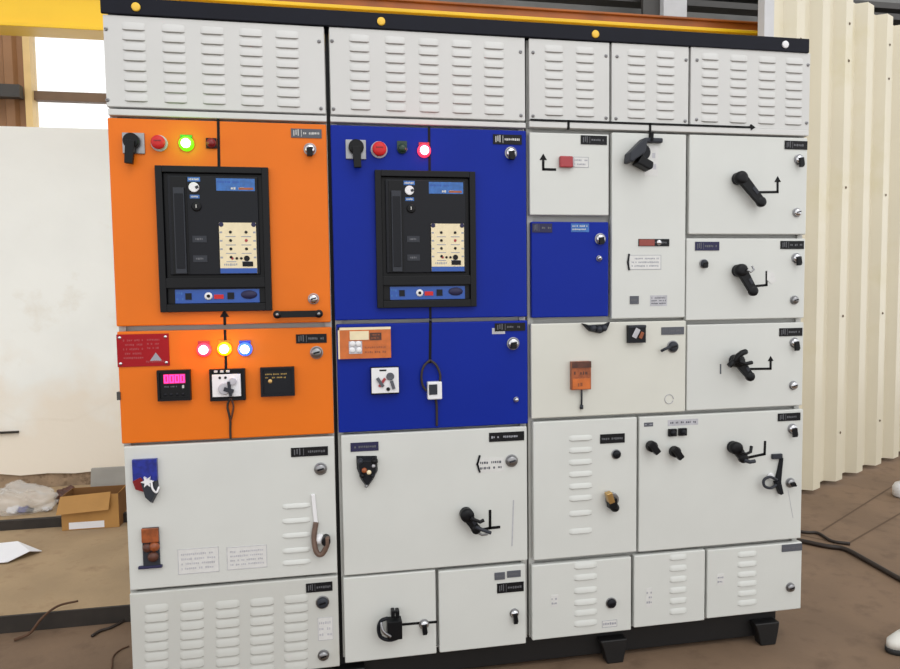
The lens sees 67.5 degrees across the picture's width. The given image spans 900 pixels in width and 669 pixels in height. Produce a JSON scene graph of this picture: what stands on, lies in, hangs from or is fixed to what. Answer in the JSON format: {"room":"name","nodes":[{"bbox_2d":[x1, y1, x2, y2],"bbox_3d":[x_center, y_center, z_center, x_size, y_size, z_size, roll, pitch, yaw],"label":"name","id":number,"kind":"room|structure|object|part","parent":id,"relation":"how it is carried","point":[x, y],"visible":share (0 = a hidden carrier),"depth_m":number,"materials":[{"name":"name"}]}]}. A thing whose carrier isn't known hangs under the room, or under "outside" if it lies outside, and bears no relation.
{"room":"factory workshop","nodes":[
{"label":"factory workshop","id":0,"kind":"room"},
{"bbox_2d":[0,35,25,126],"bbox_3d":[-5.503,-2.625,3.588,5.804,2.852,0.032,-1,4,-10],"label":"cladding","id":1,"kind":"object","parent":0,"point":[12,111],"depth_m":4.16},
{"bbox_2d":[0,522,129,615],"bbox_3d":[-4.502,1.137,3.175,7.450,0.064,2.039,-1,4,-10],"label":"tabletop","id":2,"kind":"structure","parent":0,"point":[90,567],"depth_m":3.06,"materials":[{"name":"wood"}]},
{"bbox_2d":[0,541,40,562],"bbox_3d":[-2.153,1.050,3.253,0.324,0.034,0.238,-1,4,-10],"label":"paper sheet","id":3,"kind":"object","parent":2,"relation":"on","point":[9,551],"visible":1,"depth_m":3.25,"materials":[{"name":"white paper"}]},
{"bbox_2d":[0,604,130,633],"bbox_3d":[-4.319,1.196,2.168,7.450,0.066,0.012,-1,4,-10],"label":"trim","id":4,"kind":"structure","parent":2,"relation":"attached to","point":[108,614],"depth_m":2.67,"materials":[{"name":"black metal"}]},
{"bbox_2d":[56,485,126,530],"bbox_3d":[-1.922,0.915,3.681,0.348,0.245,0.228,-1,4,-10],"label":"cardboard box","id":5,"kind":"object","parent":2,"relation":"on","point":[79,508],"visible":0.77,"depth_m":3.60,"materials":[{"name":"brown cardboard"}]},
{"bbox_2d":[0,84,334,489],"bbox_3d":[-3.656,-0.204,4.086,9.500,2.606,0.233,-1,4,-10],"label":"wall","id":6,"kind":"structure","parent":0,"point":[59,369],"depth_m":4.19,"materials":[{"name":"paint"}]},
{"bbox_2d":[0,431,18,433],"bbox_3d":[-2.983,0.612,4.127,0.615,0.012,0.016,-1,4,-10],"label":"trim","id":7,"kind":"structure","parent":6,"relation":"attached to","point":[1,432],"depth_m":4.17,"materials":[{"name":"black metal"}]},
{"bbox_2d":[0,484,126,519],"bbox_3d":[-4.573,1.056,3.562,7.450,0.050,0.641,-1,4,-10],"label":"ledge","id":8,"kind":"object","parent":6,"relation":"attached to","point":[36,498],"depth_m":3.96,"materials":[{"name":"plastic"}]},
{"bbox_2d":[0,512,126,530],"bbox_3d":[-4.513,1.075,3.232,7.450,0.050,0.030,-1,4,-10],"label":"trim","id":9,"kind":"structure","parent":8,"relation":"attached to","point":[55,521],"depth_m":3.63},
{"bbox_2d":[53,485,74,503],"bbox_3d":[-2.216,0.925,3.898,0.148,0.106,0.088,-1,4,-10],"label":"burlap sack","id":10,"kind":"object","parent":8,"relation":"on","point":[60,492],"visible":0.36,"depth_m":3.87,"materials":[{"name":"brown fabric"}]},
{"bbox_2d":[90,466,125,486],"bbox_3d":[-1.945,0.871,3.849,0.199,0.214,0.070,-1,4,-10],"label":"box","id":11,"kind":"object","parent":8,"relation":"on","point":[101,476],"visible":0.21,"depth_m":3.85,"materials":[{"name":"grey cardboard"}]},
{"bbox_3d":[-2.399,0.902,3.727,0.445,0.177,0.179,-1,4,-10],"label":"plastic bag","id":12,"kind":"object","parent":8,"relation":"on","visible":0},
{"bbox_2d":[6,505,22,513],"bbox_3d":[-2.416,0.969,3.734,0.071,0.039,0.071,2,4,34],"label":"fitting","id":13,"kind":"object","parent":12,"relation":"in","point":[13,510],"visible":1,"depth_m":3.72,"materials":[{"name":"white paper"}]},
{"bbox_2d":[17,505,28,512],"bbox_3d":[-2.374,0.970,3.744,0.073,0.034,0.060,-1,4,-10],"label":"fitting","id":14,"kind":"object","parent":12,"relation":"in","point":[23,509],"visible":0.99,"depth_m":3.73,"materials":[{"name":"white plastic"}]},
{"bbox_2d":[26,507,33,512],"bbox_3d":[-2.343,0.975,3.746,0.056,0.025,0.043,-1,4,-10],"label":"fitting","id":15,"kind":"object","parent":12,"relation":"in","point":[29,509],"visible":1,"depth_m":3.74,"materials":[{"name":"grey"}]},
{"bbox_2d":[42,506,52,510],"bbox_3d":[-2.254,0.972,3.768,0.056,0.025,0.044,-1,4,-10],"label":"fitting","id":16,"kind":"object","parent":12,"relation":"in","point":[47,508],"visible":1,"depth_m":3.75,"materials":[{"name":"white plastic"}]},
{"bbox_2d":[22,36,106,126],"bbox_3d":[-1.961,-1.663,4.318,1.378,0.750,0.090,-1,4,-10],"label":"window","id":17,"kind":"structure","parent":6,"relation":"in","point":[32,96],"depth_m":4.21,"materials":[{"name":"wood"}]},
{"bbox_2d":[0,451,899,668],"bbox_3d":[-0.256,1.130,3.723,16.000,0.100,15.000,-1,4,-10],"label":"floor","id":18,"kind":"structure","parent":0,"point":[846,615],"depth_m":2.62,"materials":[{"name":"concrete"}]},
{"bbox_2d":[14,600,77,640],"bbox_3d":[-1.569,1.119,2.630,0.052,0.087,0.230,2,5,42],"label":"wire","id":19,"kind":"object","parent":18,"relation":"on","point":[75,601],"visible":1,"depth_m":2.59,"materials":[{"name":"brown"}]},
{"bbox_2d":[91,620,124,636],"bbox_3d":[-1.341,1.155,2.655,0.022,0.012,0.153,1,4,32],"label":"wire offcut","id":20,"kind":"object","parent":18,"relation":"on","point":[121,621],"visible":1,"depth_m":2.64,"materials":[{"name":"black rubber"}]},
{"bbox_2d":[111,645,128,668],"bbox_3d":[-1.208,1.168,2.440,0.034,0.006,0.151,-1,4,-4],"label":"wire offcut","id":21,"kind":"object","parent":18,"relation":"on","point":[115,653],"visible":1,"depth_m":2.45,"materials":[{"name":"brown rubber"}]},
{"bbox_2d":[103,15,342,668],"bbox_3d":[-0.713,0.062,2.263,0.646,2.015,0.500,-1,4,-10],"label":"tall cabinet","id":22,"kind":"object","parent":18,"relation":"on","point":[219,137],"visible":1,"depth_m":2.05,"materials":[{"name":"metal"}]},
{"bbox_2d":[122,132,144,163],"bbox_3d":[-0.924,-0.542,1.959,0.061,0.094,0.030,-1,4,-10],"label":"switch","id":23,"kind":"object","parent":22,"relation":"attached to","point":[133,143],"depth_m":1.96,"materials":[{"name":"plastic"}]},
{"bbox_3d":[-0.915,0.047,2.008,0.146,0.097,0.006,-1,4,-10],"label":"danger plate","id":24,"kind":"part","parent":22,"relation":"part of","materials":[{"name":"red"}]},
{"bbox_3d":[-0.799,-0.322,1.990,0.045,0.287,0.013,-1,4,-10],"label":"charging handle","id":25,"kind":"part","parent":22,"relation":"part of","materials":[{"name":"black plastic"}]},
{"bbox_2d":[179,135,193,150],"bbox_3d":[-0.780,-0.567,1.988,0.044,0.048,0.023,-1,4,-10],"label":"lamp","id":26,"kind":"object","parent":22,"relation":"attached to","point":[186,142],"depth_m":1.99,"materials":[{"name":"green plastic"}]},
{"bbox_2d":[196,341,211,356],"bbox_3d":[-0.744,0.044,2.031,0.044,0.048,0.023,-1,4,-10],"label":"lamp","id":27,"kind":"object","parent":22,"relation":"attached to","point":[203,348],"depth_m":2.03,"materials":[{"name":"red"}]},
{"bbox_2d":[206,138,216,148],"bbox_3d":[-0.711,-0.570,2.002,0.030,0.030,0.018,-1,4,-10],"label":"lamp","id":28,"kind":"object","parent":22,"relation":"attached to","point":[211,143],"depth_m":2.00,"materials":[{"name":"red plastic"}]},
{"bbox_3d":[-0.692,-0.800,2.010,0.626,0.260,0.027,-1,4,-10],"label":"louvered panel","id":29,"kind":"part","parent":22,"relation":"part of","materials":[{"name":"grey paint"}]},
{"bbox_3d":[-0.702,-0.116,2.034,0.244,0.041,0.007,-1,4,-10],"label":"racking panel","id":30,"kind":"part","parent":22,"relation":"part of","materials":[{"name":"blue plastic"}]},
{"bbox_3d":[-0.686,-0.335,2.041,0.626,0.608,0.022,-1,4,-10],"label":"door","id":31,"kind":"part","parent":22,"relation":"part of","materials":[{"name":"orange paint"}]},
{"bbox_2d":[217,340,231,355],"bbox_3d":[-0.685,0.042,2.041,0.044,0.048,0.023,-1,4,-10],"label":"lamp","id":32,"kind":"object","parent":22,"relation":"attached to","point":[224,347],"depth_m":2.04,"materials":[{"name":"yellow"}]},
{"bbox_3d":[-0.679,0.152,2.072,0.627,0.337,0.022,-1,4,-10],"label":"door","id":33,"kind":"part","parent":22,"relation":"part of","materials":[{"name":"orange paint"}]},
{"bbox_3d":[-0.678,0.148,2.043,0.083,0.080,0.010,-1,4,-10],"label":"plate","id":34,"kind":"part","parent":22,"relation":"part of","materials":[{"name":"white plastic"}]},
{"bbox_3d":[-0.673,0.157,2.034,0.054,0.060,0.012,-1,4,-10],"label":"knob","id":35,"kind":"part","parent":22,"relation":"part of","materials":[{"name":"grey plastic"}]},
{"bbox_3d":[-0.671,0.549,2.095,0.622,0.443,0.027,-1,4,-10],"label":"door","id":36,"kind":"part","parent":22,"relation":"part of","materials":[{"name":"white paint"}]},
{"bbox_3d":[-0.666,0.930,2.118,0.625,0.299,0.027,-1,4,-10],"label":"door","id":37,"kind":"part","parent":22,"relation":"part of","materials":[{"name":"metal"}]},
{"bbox_2d":[238,340,251,355],"bbox_3d":[-0.626,0.043,2.052,0.044,0.048,0.023,-1,4,-10],"label":"lamp","id":38,"kind":"object","parent":22,"relation":"attached to","point":[244,346],"depth_m":2.05,"materials":[{"name":"blue plastic"}]},
{"bbox_3d":[-0.466,-0.063,2.066,0.149,0.025,0.040,-1,4,-10],"label":"pull handle","id":39,"kind":"part","parent":22,"relation":"part of","materials":[{"name":"black plastic"}]},
{"bbox_3d":[-0.407,0.602,2.118,0.060,0.196,0.040,-1,4,-10],"label":"strap handle","id":40,"kind":"part","parent":22,"relation":"part of","materials":[{"name":"brown leather"}]},
{"bbox_2d":[100,0,808,52],"bbox_3d":[0.115,-0.976,2.167,2.287,0.047,0.080,-1,4,-10],"label":"rail","id":41,"kind":"object","parent":22,"relation":"on","point":[173,9],"visible":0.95,"depth_m":2.11,"materials":[{"name":"black metal"}]},
{"bbox_2d":[328,27,527,662],"bbox_3d":[-0.084,0.043,2.368,0.632,2.007,0.516,-1,4,-10],"label":"tall cabinet","id":42,"kind":"object","parent":18,"relation":"on","point":[428,135],"visible":1,"depth_m":2.16,"materials":[{"name":"metal"}]},
{"bbox_2d":[345,139,365,167],"bbox_3d":[-0.289,-0.557,2.074,0.063,0.089,0.030,-1,4,-10],"label":"switch","id":43,"kind":"object","parent":42,"relation":"attached to","point":[355,149],"depth_m":2.08,"materials":[{"name":"plastic"}]},
{"bbox_3d":[-0.195,0.919,2.205,0.299,0.282,0.022,-1,4,-10],"label":"door","id":44,"kind":"part","parent":42,"relation":"part of","materials":[{"name":"white paint"}]},
{"bbox_2d":[377,608,401,641],"bbox_3d":[-0.196,0.937,2.170,0.082,0.101,0.050,-1,4,-10],"label":"switch","id":45,"kind":"object","parent":42,"relation":"attached to","point":[389,620],"depth_m":2.16,"materials":[{"name":"black plastic"}]},
{"bbox_3d":[-0.168,-0.338,2.104,0.045,0.286,0.013,-1,4,-10],"label":"charging handle","id":46,"kind":"part","parent":42,"relation":"part of","materials":[{"name":"black plastic"}]},
{"bbox_2d":[397,141,406,153],"bbox_3d":[-0.149,-0.586,2.103,0.032,0.040,0.019,-1,4,-10],"label":"lamp","id":47,"kind":"object","parent":42,"relation":"attached to","point":[401,145],"depth_m":2.10,"materials":[{"name":"green"}]},
{"bbox_2d":[417,142,430,157],"bbox_3d":[-0.080,-0.581,2.114,0.044,0.048,0.023,-1,4,-10],"label":"lamp","id":48,"kind":"object","parent":42,"relation":"attached to","point":[423,148],"depth_m":2.12,"materials":[{"name":"red plastic"}]},
{"bbox_3d":[-0.064,-0.815,2.123,0.619,0.262,0.027,-1,4,-10],"label":"louvered panel","id":49,"kind":"part","parent":42,"relation":"part of","materials":[{"name":"grey paint"}]},
{"bbox_3d":[-0.071,-0.133,2.147,0.241,0.041,0.007,-1,4,-10],"label":"racking panel","id":50,"kind":"part","parent":42,"relation":"part of","materials":[{"name":"blue"}]},
{"bbox_3d":[-0.059,-0.353,2.154,0.624,0.603,0.022,-1,4,-10],"label":"door","id":51,"kind":"part","parent":42,"relation":"part of","materials":[{"name":"blue paint"}]},
{"bbox_2d":[420,359,441,425],"bbox_3d":[-0.061,0.188,2.167,0.069,0.218,0.015,-1,4,-9],"label":"cable","id":52,"kind":"object","parent":42,"relation":"attached to","point":[430,369],"depth_m":2.17,"materials":[{"name":"grey"}]},
{"bbox_3d":[-0.050,0.132,2.185,0.622,0.344,0.022,-1,4,-10],"label":"door","id":53,"kind":"part","parent":42,"relation":"part of","materials":[{"name":"blue paint"}]},
{"bbox_3d":[-0.044,0.539,2.210,0.611,0.456,0.022,-1,4,-10],"label":"door","id":54,"kind":"part","parent":42,"relation":"part of","materials":[{"name":"white paint"}]},
{"bbox_3d":[0.084,0.614,2.198,0.098,0.093,0.056,-1,4,-10],"label":"rotary handle","id":55,"kind":"part","parent":42,"relation":"part of","materials":[{"name":"black plastic"}]},
{"bbox_3d":[0.108,0.914,2.260,0.297,0.276,0.022,-1,4,-10],"label":"door","id":56,"kind":"part","parent":42,"relation":"part of","materials":[{"name":"white paint"}]},
{"bbox_2d":[317,611,778,668],"bbox_3d":[0.079,1.090,2.520,2.233,0.122,0.498,-1,4,-10],"label":"base frame","id":57,"kind":"object","parent":18,"relation":"on","point":[763,626],"visible":0.28,"depth_m":2.37,"materials":[{"name":"black metal"}]},
{"bbox_2d":[524,38,809,639],"bbox_3d":[0.733,0.019,2.513,1.026,2.000,0.519,-1,4,-10],"label":"tall cabinet","id":58,"kind":"object","parent":18,"relation":"on","point":[666,185],"visible":1,"depth_m":2.31,"materials":[{"name":"metal"}]},
{"bbox_2d":[559,156,574,167],"bbox_3d":[0.383,-0.564,2.202,0.052,0.036,0.016,-1,4,-10],"label":"switch","id":59,"kind":"object","parent":58,"relation":"attached to","point":[564,161],"depth_m":2.19,"materials":[{"name":"red plastic"}]},
{"bbox_3d":[0.389,-0.828,2.205,0.275,0.257,0.027,-1,4,-10],"label":"louvered panel","id":60,"kind":"part","parent":58,"relation":"part of","materials":[{"name":"grey paint"}]},
{"bbox_3d":[0.392,-0.527,2.225,0.274,0.266,0.022,-1,4,-10],"label":"door","id":61,"kind":"part","parent":58,"relation":"part of","materials":[{"name":"white paint"}]},
{"bbox_3d":[0.398,-0.216,2.245,0.268,0.315,0.022,-1,4,-10],"label":"door","id":62,"kind":"part","parent":58,"relation":"part of","materials":[{"name":"blue paint"}]},
{"bbox_3d":[0.453,0.906,2.320,0.359,0.261,0.027,-1,4,-10],"label":"door","id":63,"kind":"part","parent":58,"relation":"part of","materials":[{"name":"white paint"}]},
{"bbox_3d":[0.461,0.523,2.298,0.371,0.472,0.027,-1,4,-10],"label":"door","id":64,"kind":"part","parent":58,"relation":"part of","materials":[{"name":"white paint"}]},
{"bbox_3d":[0.541,0.116,2.291,0.556,0.316,0.022,-1,4,-10],"label":"door","id":65,"kind":"part","parent":58,"relation":"part of","materials":[{"name":"beige paint"}]},
{"bbox_3d":[0.647,-0.598,2.227,0.140,0.113,0.058,-1,4,-10],"label":"rotary handle","id":66,"kind":"part","parent":58,"relation":"part of","materials":[{"name":"grey plastic"}]},
{"bbox_3d":[0.671,-0.365,2.286,0.268,0.620,0.022,-1,4,-10],"label":"door","id":67,"kind":"part","parent":58,"relation":"part of","materials":[{"name":"white paint"}]},
{"bbox_3d":[0.668,-0.835,2.255,0.275,0.258,0.027,-1,4,-10],"label":"louvered panel","id":68,"kind":"part","parent":58,"relation":"part of","materials":[{"name":"grey paint"}]},
{"bbox_3d":[0.695,0.386,2.304,0.043,0.049,0.038,-1,4,-10],"label":"selector knob","id":69,"kind":"part","parent":58,"relation":"part of","materials":[{"name":"black plastic"}]},
{"bbox_3d":[0.772,0.893,2.377,0.269,0.257,0.027,-1,4,-10],"label":"door","id":70,"kind":"part","parent":58,"relation":"part of","materials":[{"name":"white paint"}]},
{"bbox_3d":[0.780,0.407,2.321,0.043,0.049,0.038,-1,4,-10],"label":"selector knob","id":71,"kind":"part","parent":58,"relation":"part of","materials":[{"name":"black plastic"}]},
{"bbox_3d":[0.962,0.512,2.391,0.632,0.474,0.022,-1,4,-10],"label":"door","id":72,"kind":"part","parent":58,"relation":"part of","materials":[{"name":"white paint"}]},
{"bbox_3d":[1.006,0.106,2.333,0.112,0.115,0.059,-1,4,-10],"label":"rotary handle","id":73,"kind":"part","parent":58,"relation":"part of","materials":[{"name":"black plastic"}]},
{"bbox_3d":[1.024,0.414,2.357,0.089,0.078,0.055,-1,4,-10],"label":"rotary handle","id":74,"kind":"part","parent":58,"relation":"part of","materials":[{"name":"black plastic"}]},
{"bbox_3d":[1.041,0.110,2.381,0.451,0.299,0.022,-1,4,-10],"label":"door","id":75,"kind":"part","parent":58,"relation":"part of","materials":[{"name":"white paint"}]},
{"bbox_3d":[1.034,-0.195,2.362,0.456,0.282,0.022,-1,4,-10],"label":"door","id":76,"kind":"part","parent":58,"relation":"part of","materials":[{"name":"white paint"}]},
{"bbox_3d":[1.023,-0.188,2.325,0.085,0.111,0.048,-1,4,-10],"label":"rotary handle","id":77,"kind":"part","parent":58,"relation":"part of","materials":[{"name":"black plastic"}]},
{"bbox_3d":[1.034,-0.517,2.342,0.450,0.336,0.022,-1,4,-10],"label":"door","id":78,"kind":"part","parent":58,"relation":"part of","materials":[{"name":"white paint"}]},
{"bbox_3d":[1.033,-0.843,2.321,0.452,0.264,0.027,-1,4,-10],"label":"louvered panel","id":79,"kind":"part","parent":58,"relation":"part of","materials":[{"name":"grey paint"}]},
{"bbox_3d":[1.028,-0.498,2.312,0.115,0.121,0.037,-1,4,-10],"label":"rotary handle","id":80,"kind":"part","parent":58,"relation":"part of","materials":[{"name":"black plastic"}]},
{"bbox_3d":[1.098,0.884,2.436,0.376,0.250,0.027,-1,4,-10],"label":"door","id":81,"kind":"part","parent":58,"relation":"part of","materials":[{"name":"white paint"}]},
{"bbox_3d":[1.149,0.501,2.399,0.091,0.146,0.028,-1,4,-10],"label":"strap handle","id":82,"kind":"part","parent":58,"relation":"part of","materials":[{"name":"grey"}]},
{"bbox_2d":[801,530,849,544],"bbox_3d":[1.916,1.053,3.554,0.086,0.016,0.365,-4,5,-41],"label":"power cable","id":83,"kind":"object","parent":18,"relation":"on","point":[802,531],"visible":0.77,"depth_m":3.49,"materials":[{"name":"black plastic"}]},
{"bbox_2d":[797,538,899,581],"bbox_3d":[1.930,1.072,3.196,0.191,0.024,0.842,-2,4,-24],"label":"power cable","id":84,"kind":"object","parent":18,"relation":"on","point":[804,541],"visible":0.82,"depth_m":3.27,"materials":[{"name":"black plastic"}]},
{"bbox_2d":[802,486,899,545],"bbox_3d":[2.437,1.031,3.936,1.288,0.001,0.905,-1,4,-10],"label":"power cable","id":85,"kind":"object","parent":18,"relation":"on","point":[865,533],"depth_m":3.75,"materials":[{"name":"brown rubber"}]},
{"bbox_2d":[885,629,899,655],"bbox_3d":[1.685,1.088,2.425,0.260,0.094,0.096,-1,4,-10],"label":"shoe","id":86,"kind":"object","parent":18,"relation":"on","point":[892,646],"visible":1,"depth_m":2.40,"materials":[{"name":"white rubber"}]},
{"bbox_2d":[892,481,899,497],"bbox_3d":[2.824,0.951,4.185,0.128,0.120,0.128,-1,4,-10],"label":"plastic bottle","id":87,"kind":"object","parent":18,"relation":"on","point":[896,486],"visible":1,"depth_m":4.17,"materials":[{"name":"white plastic"}]},
{"bbox_2d":[325,0,899,115],"bbox_3d":[1.817,-2.802,4.906,6.316,2.852,0.032,-1,4,-10],"label":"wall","id":88,"kind":"structure","parent":0,"point":[494,2],"depth_m":4.77,"materials":[{"name":"white paint"}]},
{"bbox_2d":[641,0,686,16],"bbox_3d":[1.426,-1.596,4.514,0.286,5.200,0.100,-1,4,-10],"label":"pillar","id":89,"kind":"structure","parent":0,"point":[678,8],"depth_m":4.45,"materials":[{"name":"metal"}]},
{"bbox_2d":[516,0,899,25],"bbox_3d":[2.365,-2.297,4.795,5.100,0.041,0.100,-1,4,-10],"label":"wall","id":90,"kind":"structure","parent":89,"relation":"attached to","point":[699,6],"depth_m":4.65,"materials":[{"name":"metal"}]},
{"bbox_2d":[707,0,899,13],"bbox_3d":[2.364,-2.373,4.791,5.100,0.041,0.100,-1,4,-10],"label":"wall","id":91,"kind":"structure","parent":89,"relation":"attached to","point":[881,7],"depth_m":4.88,"materials":[{"name":"metal"}]},
{"bbox_2d":[758,0,773,36],"bbox_3d":[1.810,-0.851,3.890,0.060,3.780,0.060,-1,4,-10],"label":"pillar","id":92,"kind":"structure","parent":0,"point":[765,7],"depth_m":3.81,"materials":[{"name":"metal"}]},
{"bbox_2d":[774,0,899,489],"bbox_3d":[3.534,-0.666,5.141,4.220,3.150,0.071,-3,4,-37],"label":"wall","id":93,"kind":"structure","parent":0,"point":[850,405],"depth_m":4.47,"materials":[{"name":"beige"}]},
{"bbox_2d":[0,0,757,39],"bbox_3d":[-2.638,-1.644,3.364,9.317,0.203,0.145,-1,4,-10],"label":"girder","id":94,"kind":"object","parent":93,"relation":"attached to","point":[70,19],"visible":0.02,"depth_m":3.49,"materials":[{"name":"yellow metal"}]},
{"bbox_2d":[272,0,757,30],"bbox_3d":[0.374,-1.849,3.891,3.194,0.062,0.090,-1,4,-10],"label":"rail","id":95,"kind":"object","parent":94,"relation":"on","point":[402,4],"visible":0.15,"depth_m":3.89,"materials":[{"name":"metal"}]}
]}

